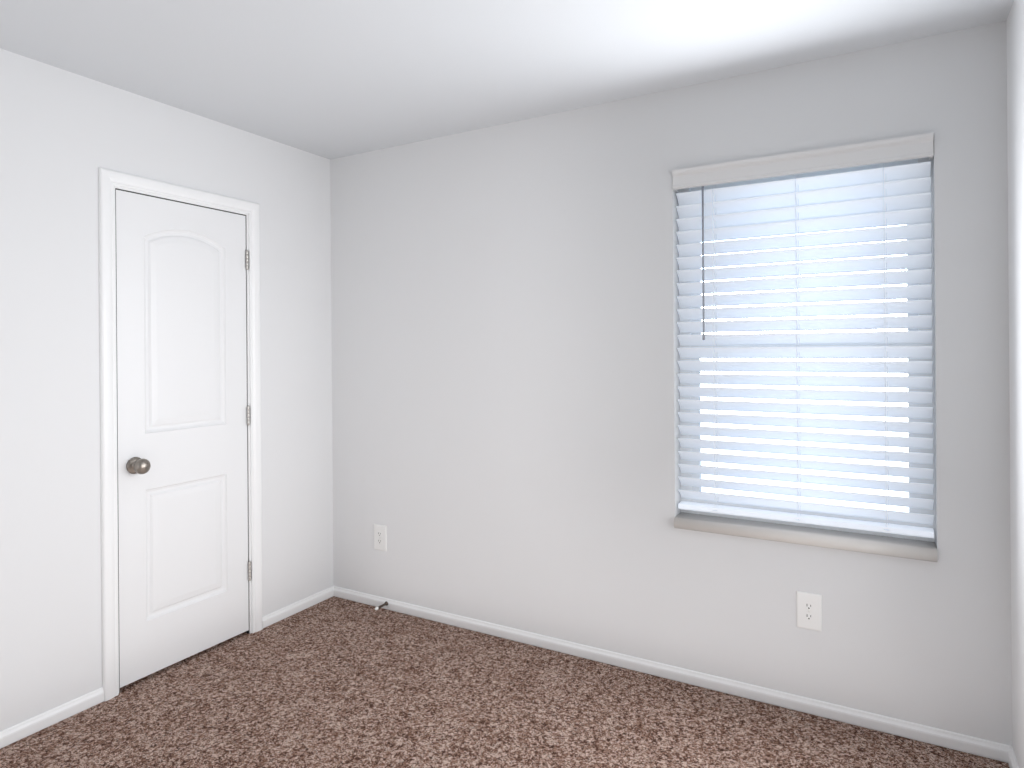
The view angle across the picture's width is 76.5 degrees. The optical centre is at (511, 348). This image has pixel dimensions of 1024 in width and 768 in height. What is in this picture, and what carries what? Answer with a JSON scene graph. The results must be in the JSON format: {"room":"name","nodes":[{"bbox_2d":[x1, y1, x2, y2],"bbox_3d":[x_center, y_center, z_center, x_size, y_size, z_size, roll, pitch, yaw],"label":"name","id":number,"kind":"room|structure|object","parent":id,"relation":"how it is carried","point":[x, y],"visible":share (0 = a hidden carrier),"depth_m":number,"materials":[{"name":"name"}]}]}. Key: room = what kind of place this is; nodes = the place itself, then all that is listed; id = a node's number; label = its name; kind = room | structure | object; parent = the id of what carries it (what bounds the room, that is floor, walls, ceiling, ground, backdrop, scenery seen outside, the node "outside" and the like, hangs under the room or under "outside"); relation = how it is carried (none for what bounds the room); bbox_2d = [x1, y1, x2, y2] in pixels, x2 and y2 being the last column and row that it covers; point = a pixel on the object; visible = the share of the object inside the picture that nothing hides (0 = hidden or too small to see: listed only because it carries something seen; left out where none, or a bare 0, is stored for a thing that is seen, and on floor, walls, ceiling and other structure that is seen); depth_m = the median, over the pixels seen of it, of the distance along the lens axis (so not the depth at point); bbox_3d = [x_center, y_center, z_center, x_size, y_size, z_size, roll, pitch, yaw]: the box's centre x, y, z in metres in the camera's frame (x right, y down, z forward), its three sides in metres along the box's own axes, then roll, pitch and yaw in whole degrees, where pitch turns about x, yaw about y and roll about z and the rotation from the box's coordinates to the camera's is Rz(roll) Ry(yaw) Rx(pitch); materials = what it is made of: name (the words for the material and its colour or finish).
{"room":"empty bedroom","nodes":[
{"label":"empty bedroom","id":0,"kind":"room"},
{"bbox_2d":[0,48,333,731],"bbox_3d":[-1.866,0.170,2.251,0.120,2.440,3.580,0,0,30],"label":"wall","id":1,"kind":"structure","parent":0,"point":[64,135],"depth_m":2.51,"materials":[{"name":"white paint"}]},
{"bbox_2d":[0,687,103,748],"bbox_3d":[-2.108,1.364,1.674,0.013,0.055,2.028,0,0,30],"label":"baseboard","id":2,"kind":"structure","parent":1,"relation":"attached to","point":[8,736],"depth_m":2.39,"materials":[{"name":"white paint"}]},
{"bbox_2d":[98,167,262,701],"bbox_3d":[-1.480,0.337,2.912,0.136,2.100,0.754,0,0,30],"label":"door frame","id":3,"kind":"structure","parent":1,"relation":"attached to","point":[109,180],"depth_m":2.60,"materials":[{"name":"white paint"}]},
{"bbox_2d":[116,190,250,687],"bbox_3d":[-1.419,0.363,2.883,0.112,2.012,0.623,0,0,30],"label":"door","id":4,"kind":"structure","parent":1,"relation":"in","point":[183,423],"depth_m":2.86,"materials":[{"name":"white paint"}]},
{"bbox_2d":[262,587,331,627],"bbox_3d":[-1.122,1.356,3.410,0.013,0.055,0.458,0,0,30],"label":"baseboard","id":5,"kind":"structure","parent":1,"relation":"attached to","point":[276,616],"depth_m":3.39,"materials":[{"name":"white paint"}]},
{"bbox_2d":[0,596,1009,767],"bbox_3d":[-0.864,1.432,1.688,4.160,0.100,3.580,0,0,30],"label":"floor","id":6,"kind":"structure","parent":0,"point":[334,682],"depth_m":2.43,"materials":[{"name":"brown carpet"}]},
{"bbox_2d":[0,0,1013,159],"bbox_3d":[-0.884,-1.108,1.688,4.160,0.100,3.580,0,0,30],"label":"ceiling","id":7,"kind":"structure","parent":0,"point":[331,79],"depth_m":2.31,"materials":[{"name":"white paint"}]},
{"bbox_2d":[330,21,1011,745],"bbox_3d":[0.353,0.152,2.957,3.040,2.440,0.160,0,0,30],"label":"wall","id":8,"kind":"structure","parent":0,"point":[504,377],"depth_m":2.79,"materials":[{"name":"paint"}]},
{"bbox_2d":[374,524,386,550],"bbox_3d":[-0.703,1.009,3.465,0.086,0.136,0.007,0,0,30],"label":"electrical outlet","id":9,"kind":"object","parent":8,"relation":"attached to","point":[380,537],"visible":1,"depth_m":3.46,"materials":[{"name":"white plastic"}]},
{"bbox_2d":[375,601,387,609],"bbox_3d":[-0.683,1.346,3.394,0.022,0.022,0.087,0,0,30],"label":"door stop","id":10,"kind":"object","parent":8,"relation":"attached to","point":[382,605],"visible":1,"depth_m":3.40,"materials":[{"name":"grey metal"}]},
{"bbox_2d":[332,586,999,760],"bbox_3d":[0.302,1.345,2.892,3.000,0.055,0.013,0,0,30],"label":"baseboard","id":11,"kind":"structure","parent":8,"relation":"attached to","point":[848,715],"depth_m":2.61,"materials":[{"name":"white paint"}]},
{"bbox_2d":[674,512,937,561],"bbox_3d":[1.083,0.714,2.486,0.906,0.045,0.111,0,0,30],"label":"window sill","id":12,"kind":"structure","parent":8,"relation":"attached to","point":[878,545],"depth_m":2.43,"materials":[{"name":"grey stone"}]},
{"bbox_2d":[678,157,934,541],"bbox_3d":[1.121,-0.024,2.563,0.908,1.430,0.065,0,0,30],"label":"window","id":13,"kind":"structure","parent":8,"relation":"in","point":[920,435],"depth_m":2.48,"materials":[{"name":"white glass"}]},
{"bbox_2d":[672,132,933,537],"bbox_3d":[1.078,-0.037,2.487,0.904,1.400,0.093,0,0,30],"label":"window blinds","id":14,"kind":"object","parent":13,"relation":"attached to","point":[883,198],"visible":0.98,"depth_m":2.47,"materials":[{"name":"white plastic"}]},
{"bbox_2d":[796,591,821,631],"bbox_3d":[1.112,0.984,2.434,0.086,0.136,0.007,0,0,30],"label":"electrical outlet","id":15,"kind":"object","parent":8,"relation":"attached to","point":[809,610],"visible":1,"depth_m":2.43,"materials":[{"name":"white plastic"}]},
{"bbox_2d":[1006,0,1023,767],"bbox_3d":[0.882,0.148,0.690,0.120,2.440,3.580,0,0,30],"label":"wall","id":16,"kind":"structure","parent":0,"point":[1015,85],"depth_m":2.02,"materials":[{"name":"white paint"}]},
{"bbox_2d":[1000,743,1018,767],"bbox_3d":[0.824,1.341,0.705,0.013,0.055,3.300,0,0,30],"label":"baseboard","id":17,"kind":"structure","parent":16,"relation":"attached to","point":[1007,755],"depth_m":2.13,"materials":[{"name":"white paint"}]}
]}

